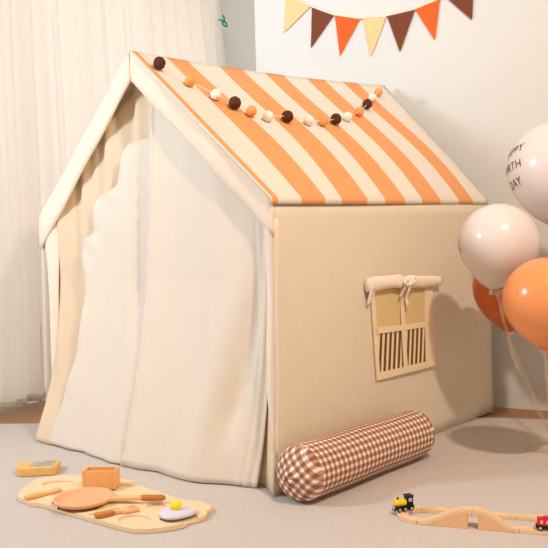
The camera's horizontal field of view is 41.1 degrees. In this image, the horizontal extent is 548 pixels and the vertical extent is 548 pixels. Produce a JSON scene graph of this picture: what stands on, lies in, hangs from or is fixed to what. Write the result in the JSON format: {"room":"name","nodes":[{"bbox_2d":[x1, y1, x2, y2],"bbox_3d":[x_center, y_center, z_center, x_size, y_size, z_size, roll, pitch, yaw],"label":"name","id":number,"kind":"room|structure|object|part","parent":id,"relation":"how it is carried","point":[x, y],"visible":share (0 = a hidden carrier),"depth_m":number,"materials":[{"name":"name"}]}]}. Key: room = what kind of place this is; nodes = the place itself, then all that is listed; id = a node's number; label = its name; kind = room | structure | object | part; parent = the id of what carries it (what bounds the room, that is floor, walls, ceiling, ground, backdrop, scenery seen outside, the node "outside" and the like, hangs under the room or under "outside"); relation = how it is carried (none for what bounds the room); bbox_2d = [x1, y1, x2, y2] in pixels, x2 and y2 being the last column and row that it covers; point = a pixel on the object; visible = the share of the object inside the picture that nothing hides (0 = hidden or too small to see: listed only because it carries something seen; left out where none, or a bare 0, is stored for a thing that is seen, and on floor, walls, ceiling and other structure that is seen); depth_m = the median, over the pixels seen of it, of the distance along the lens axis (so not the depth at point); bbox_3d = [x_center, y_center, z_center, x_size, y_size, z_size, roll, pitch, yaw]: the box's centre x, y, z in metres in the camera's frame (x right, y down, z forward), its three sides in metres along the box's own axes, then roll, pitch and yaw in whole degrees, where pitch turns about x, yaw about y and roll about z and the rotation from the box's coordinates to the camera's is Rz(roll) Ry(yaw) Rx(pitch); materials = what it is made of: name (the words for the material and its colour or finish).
{"room":"children's room","nodes":[
{"label":"children's room","id":0,"kind":"room"},
{"bbox_2d":[0,0,255,413],"bbox_3d":[-1.066,-0.874,3.753,0.120,3.000,8.999,-1,1,33],"label":"wall","id":1,"kind":"structure","parent":0,"point":[239,36],"depth_m":4.93,"materials":[{"name":"paint"}]},
{"bbox_2d":[0,0,43,408],"bbox_3d":[-1.531,-0.815,2.783,0.070,2.870,1.466,-1,1,33],"label":"curtain","id":2,"kind":"object","parent":1,"relation":"hanging from","point":[20,337],"visible":1,"depth_m":3.33,"materials":[{"name":"fabric"}]},
{"bbox_2d":[30,0,225,397],"bbox_3d":[-0.637,-0.871,4.165,0.103,2.855,1.819,-1,1,33],"label":"curtain","id":3,"kind":"object","parent":1,"relation":"hanging from","point":[79,47],"visible":0.2,"depth_m":3.66,"materials":[{"name":"fabric"}]},
{"bbox_2d":[218,15,227,26],"bbox_3d":[-0.319,-1.578,4.552,0.062,0.078,0.018,-1,1,0],"label":"clip","id":4,"kind":"object","parent":3,"relation":"attached to","point":[223,16],"visible":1,"depth_m":4.55,"materials":[{"name":"teal plastic"}]},
{"bbox_2d":[0,324,547,423],"bbox_3d":[0.267,0.650,2.762,12.500,0.080,11.500,-1,1,0],"label":"floor","id":5,"kind":"structure","parent":0,"point":[31,415],"depth_m":3.15,"materials":[{"name":"brown wood"}]},
{"bbox_2d":[0,418,547,547],"bbox_3d":[0.091,0.632,1.604,5.050,0.006,2.985,-1,1,0],"label":"rug","id":6,"kind":"object","parent":5,"relation":"on","point":[489,464],"visible":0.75,"depth_m":1.98,"materials":[{"name":"beige carpet"}]},
{"bbox_2d":[16,460,60,476],"bbox_3d":[-0.761,0.624,2.347,0.135,0.027,0.092,-2,1,-6],"label":"block","id":7,"kind":"object","parent":6,"relation":"on","point":[43,467],"visible":1,"depth_m":2.31,"materials":[{"name":"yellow wood"}]},
{"bbox_2d":[29,460,56,466],"bbox_3d":[-0.745,0.611,2.350,0.084,0.001,0.066,-2,1,-6],"label":"print","id":8,"kind":"object","parent":7,"relation":"on","point":[43,463],"depth_m":2.35},
{"bbox_2d":[18,475,211,533],"bbox_3d":[-0.460,0.629,2.038,0.654,0.012,0.284,-1,1,35],"label":"board","id":9,"kind":"object","parent":6,"relation":"on","point":[146,520],"visible":0.75,"depth_m":1.96,"materials":[{"name":"brown wood"}]},
{"bbox_2d":[24,487,60,499],"bbox_3d":[-0.652,0.621,2.069,0.111,0.010,0.024,-2,1,-44],"label":"knife","id":10,"kind":"object","parent":9,"relation":"on","point":[56,490],"visible":1,"depth_m":2.06,"materials":[{"name":"orange wood"}]},
{"bbox_3d":[-0.673,0.622,2.050,0.054,0.010,0.022,-2,1,-44],"label":"knife handle","id":11,"kind":"part","parent":10,"relation":"part of","materials":[{"name":"orange wood"}]},
{"bbox_3d":[-0.632,0.622,2.086,0.059,0.008,0.022,-2,1,-44],"label":"blade","id":12,"kind":"part","parent":10,"relation":"part of","materials":[{"name":"orange wood"}]},
{"bbox_2d":[82,466,119,488],"bbox_3d":[-0.506,0.596,2.137,0.097,0.053,0.048,-1,1,5],"label":"wooden box","id":13,"kind":"object","parent":9,"relation":"on","point":[108,477],"visible":0.88,"depth_m":2.12,"materials":[{"name":"orange wood"}]},
{"bbox_3d":[-0.551,0.597,2.141,0.006,0.053,0.048,-1,1,5],"label":"panel","id":14,"kind":"part","parent":13,"relation":"part of","materials":[{"name":"orange wood"}]},
{"bbox_3d":[-0.508,0.596,2.116,0.085,0.053,0.006,-1,1,5],"label":"long panel","id":15,"kind":"part","parent":13,"relation":"part of","materials":[{"name":"orange wood"}]},
{"bbox_3d":[-0.504,0.596,2.158,0.085,0.053,0.006,-1,1,5],"label":"long panel","id":16,"kind":"part","parent":13,"relation":"part of","materials":[{"name":"orange wood"}]},
{"bbox_3d":[-0.461,0.595,2.133,0.006,0.053,0.048,-1,1,5],"label":"panel","id":17,"kind":"part","parent":13,"relation":"part of","materials":[{"name":"orange wood"}]},
{"bbox_2d":[52,487,165,509],"bbox_3d":[-0.449,0.611,2.001,0.310,0.022,0.165,-1,1,0],"label":"frying pan","id":18,"kind":"object","parent":9,"relation":"on","point":[83,498],"visible":1,"depth_m":1.99,"materials":[{"name":"brown wood"}]},
{"bbox_2d":[52,487,114,509],"bbox_3d":[-0.521,0.617,2.001,0.165,0.016,0.165,-1,1,0],"label":"bowl","id":19,"kind":"object","parent":18,"relation":"attached to","point":[83,498],"depth_m":2.01,"materials":[{"name":"brown wood"}]},
{"bbox_3d":[-0.402,0.610,1.986,0.092,0.013,0.031,-1,1,7],"label":"handle","id":20,"kind":"part","parent":18,"relation":"part of","materials":[{"name":"brown wood"}]},
{"bbox_2d":[94,504,138,518],"bbox_3d":[-0.409,0.618,1.900,0.116,0.010,0.040,-2,1,-32],"label":"fork","id":21,"kind":"object","parent":9,"relation":"on","point":[131,508],"visible":1,"depth_m":1.90,"materials":[{"name":"brown wood"}]},
{"bbox_3d":[-0.436,0.619,1.883,0.052,0.010,0.024,-2,1,-32],"label":"fork handle","id":22,"kind":"part","parent":21,"relation":"part of","materials":[{"name":"brown wood"}]},
{"bbox_2d":[159,500,196,519],"bbox_3d":[-0.248,0.603,1.877,0.096,0.035,0.082,-1,1,0],"label":"fried egg","id":23,"kind":"object","parent":9,"relation":"on","point":[176,511],"visible":1,"depth_m":1.87,"materials":[{"name":"white paint"}]},
{"bbox_2d":[35,50,492,495],"bbox_3d":[-0.012,-0.115,2.897,1.242,1.448,1.461,-1,1,41],"label":"tent","id":24,"kind":"object","parent":6,"relation":"on","point":[225,290],"visible":0.99,"depth_m":2.40,"materials":[{"name":"beige fabric"}]},
{"bbox_2d":[35,85,150,444],"bbox_3d":[-0.620,-0.029,2.585,0.693,1.312,0.114,-1,1,37],"label":"drape","id":25,"kind":"object","parent":24,"relation":"hanging from","point":[95,224],"depth_m":2.57,"materials":[{"name":"fabric"}]},
{"bbox_2d":[51,138,149,463],"bbox_3d":[-0.603,0.042,2.528,0.590,1.170,0.115,-1,1,40],"label":"door curtain","id":26,"kind":"object","parent":24,"relation":"hanging from","point":[100,410],"depth_m":2.54,"materials":[{"name":"fabric"}]},
{"bbox_3d":[-0.200,-0.542,3.077,1.393,0.591,0.596,-2,1,-43],"label":"roof panel","id":27,"kind":"part","parent":24,"relation":"part of","materials":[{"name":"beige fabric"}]},
{"bbox_2d":[120,103,267,487],"bbox_3d":[-0.250,0.007,2.232,0.604,1.231,0.096,-1,1,37],"label":"door curtain","id":28,"kind":"object","parent":24,"relation":"hanging from","point":[194,408],"depth_m":2.23,"materials":[{"name":"fabric"}]},
{"bbox_2d":[145,54,382,125],"bbox_3d":[0.130,-0.667,2.737,1.267,0.311,0.320,-2,1,-43],"label":"garland","id":29,"kind":"object","parent":24,"relation":"on","point":[159,63],"visible":1,"depth_m":2.44,"materials":[{"name":"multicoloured fabric"}]},
{"bbox_3d":[0.204,-0.527,2.724,0.612,0.630,1.366,-1,1,41],"label":"roof panel","id":30,"kind":"part","parent":24,"relation":"part of","materials":[{"name":"orange fabric"}]},
{"bbox_3d":[0.382,0.109,2.467,0.002,0.150,0.168,-1,1,42],"label":"pane","id":31,"kind":"part","parent":24,"relation":"part of","materials":[{"name":"beige fabric"}]},
{"bbox_3d":[0.390,0.264,2.474,0.002,0.149,0.156,-1,1,42],"label":"striped pane","id":32,"kind":"part","parent":24,"relation":"part of","materials":[{"name":"fabric"}]},
{"bbox_2d":[364,274,441,291],"bbox_3d":[0.459,0.026,2.532,0.027,0.053,0.473,-1,1,42],"label":"rolled shade","id":33,"kind":"object","parent":24,"relation":"hanging from","point":[372,282],"depth_m":2.49,"materials":[{"name":"beige fabric"}]},
{"bbox_3d":[0.498,0.109,2.597,0.002,0.160,0.162,-1,1,42],"label":"pane","id":34,"kind":"part","parent":24,"relation":"part of","materials":[{"name":"beige fabric"}]},
{"bbox_3d":[0.502,0.260,2.600,0.002,0.146,0.154,-1,1,42],"label":"striped pane","id":35,"kind":"part","parent":24,"relation":"part of","materials":[{"name":"fabric"}]},
{"bbox_2d":[277,410,434,501],"bbox_3d":[0.267,0.536,2.207,0.157,0.155,0.689,-1,1,43],"label":"bolster pillow","id":36,"kind":"object","parent":6,"relation":"on","point":[312,469],"visible":1,"depth_m":2.07,"materials":[{"name":"brown fabric"}]},
{"bbox_2d":[397,512,417,523],"bbox_3d":[0.336,0.614,1.839,0.034,0.008,0.078,-2,1,-27],"label":"track","id":37,"kind":"object","parent":6,"relation":"on","point":[405,517],"visible":1,"depth_m":1.83,"materials":[{"name":"brown wood"}]},
{"bbox_2d":[397,506,421,513],"bbox_3d":[0.353,0.613,1.892,0.078,0.008,0.034,-2,1,-27],"label":"track","id":38,"kind":"object","parent":6,"relation":"on","point":[416,508],"visible":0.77,"depth_m":1.89,"materials":[{"name":"brown wood"}]},
{"bbox_2d":[392,493,413,511],"bbox_3d":[0.333,0.590,1.882,0.056,0.038,0.029,-2,1,-18],"label":"locomotive","id":39,"kind":"object","parent":38,"relation":"on","point":[406,503],"visible":1,"depth_m":1.88,"materials":[{"name":"black paint"}]},
{"bbox_2d":[417,506,472,528],"bbox_3d":[0.420,0.593,1.794,0.132,0.047,0.025,-1,1,18],"label":"ramp","id":40,"kind":"object","parent":6,"relation":"on","point":[457,517],"visible":1,"depth_m":1.78,"materials":[{"name":"brown wood"}]},
{"bbox_2d":[421,506,470,515],"bbox_3d":[0.444,0.611,1.880,0.123,0.008,0.025,-1,1,18],"label":"track","id":41,"kind":"object","parent":6,"relation":"on","point":[425,509],"visible":0.54,"depth_m":1.88,"materials":[{"name":"brown wood"}]},
{"bbox_2d":[471,511,516,519],"bbox_3d":[0.555,0.608,1.843,0.109,0.008,0.025,-1,1,18],"label":"track","id":42,"kind":"object","parent":6,"relation":"on","point":[503,515],"visible":0.52,"depth_m":1.83,"materials":[{"name":"brown wood"}]},
{"bbox_2d":[473,506,518,532],"bbox_3d":[0.534,0.591,1.757,0.106,0.047,0.025,-1,1,18],"label":"ramp","id":43,"kind":"object","parent":6,"relation":"on","point":[487,520],"visible":1,"depth_m":1.75,"materials":[{"name":"brown wood"}]},
{"bbox_2d":[495,295,547,452],"bbox_3d":[0.891,0.204,2.487,0.294,0.776,0.632,-1,1,37],"label":"stand","id":44,"kind":"object","parent":6,"relation":"on","point":[495,295],"visible":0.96,"depth_m":2.45,"materials":[{"name":"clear plastic"}]},
{"bbox_2d":[472,278,514,336],"bbox_3d":[0.852,0.072,2.632,0.264,0.306,0.263,-1,1,27],"label":"balloon","id":45,"kind":"object","parent":44,"relation":"on","point":[490,306],"visible":0.3,"depth_m":2.58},
{"bbox_2d":[458,203,540,294],"bbox_3d":[0.733,-0.080,2.380,0.258,0.299,0.258,-1,1,27],"label":"balloon","id":46,"kind":"object","parent":44,"relation":"on","point":[494,240],"visible":0.95,"depth_m":2.29,"materials":[{"name":"white rubber"}]},
{"bbox_2d":[502,257,547,355],"bbox_3d":[0.810,0.098,2.172,0.253,0.294,0.252,-1,1,27],"label":"balloon","id":47,"kind":"object","parent":44,"relation":"on","point":[525,291],"visible":1,"depth_m":2.10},
{"bbox_2d":[506,122,547,224],"bbox_3d":[0.968,-0.333,2.495,0.329,0.379,0.330,-1,1,25],"label":"balloon","id":48,"kind":"object","parent":44,"relation":"attached to","point":[527,163],"visible":1,"depth_m":2.42,"materials":[{"name":"white rubber"}]},
{"bbox_2d":[517,513,542,521],"bbox_3d":[0.655,0.606,1.811,0.098,0.008,0.025,-1,1,18],"label":"track","id":49,"kind":"object","parent":6,"relation":"on","point":[524,517],"visible":0.75,"depth_m":1.81,"materials":[{"name":"brown wood"}]},
{"bbox_2d":[520,526,547,534],"bbox_3d":[0.630,0.608,1.727,0.093,0.008,0.025,-1,1,18],"label":"track","id":50,"kind":"object","parent":6,"relation":"on","point":[523,529],"visible":0.96,"depth_m":1.72,"materials":[{"name":"brown wood"}]},
{"bbox_2d":[534,515,547,530],"bbox_3d":[0.643,0.587,1.722,0.056,0.032,0.028,-1,1,18],"label":"wagon","id":51,"kind":"object","parent":50,"relation":"on","point":[542,522],"visible":1,"depth_m":1.72,"materials":[{"name":"red paint"}]},
{"bbox_2d":[254,0,547,410],"bbox_3d":[1.598,-0.927,2.888,3.751,3.000,0.120,-1,1,28],"label":"wall","id":52,"kind":"structure","parent":0,"point":[476,87],"depth_m":3.22,"materials":[{"name":"paint"}]},
{"bbox_2d":[284,0,472,55],"bbox_3d":[0.457,-1.276,3.404,1.283,0.519,0.007,-1,1,28],"label":"bunting","id":53,"kind":"object","parent":52,"relation":"attached to","point":[399,22],"visible":1,"depth_m":3.41,"materials":[{"name":"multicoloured fabric"}]},
{"bbox_3d":[0.455,-1.360,3.402,1.283,0.350,0.006,-1,1,28],"label":"cord","id":54,"kind":"part","parent":53,"relation":"part of","materials":[{"name":"white"}]}
]}

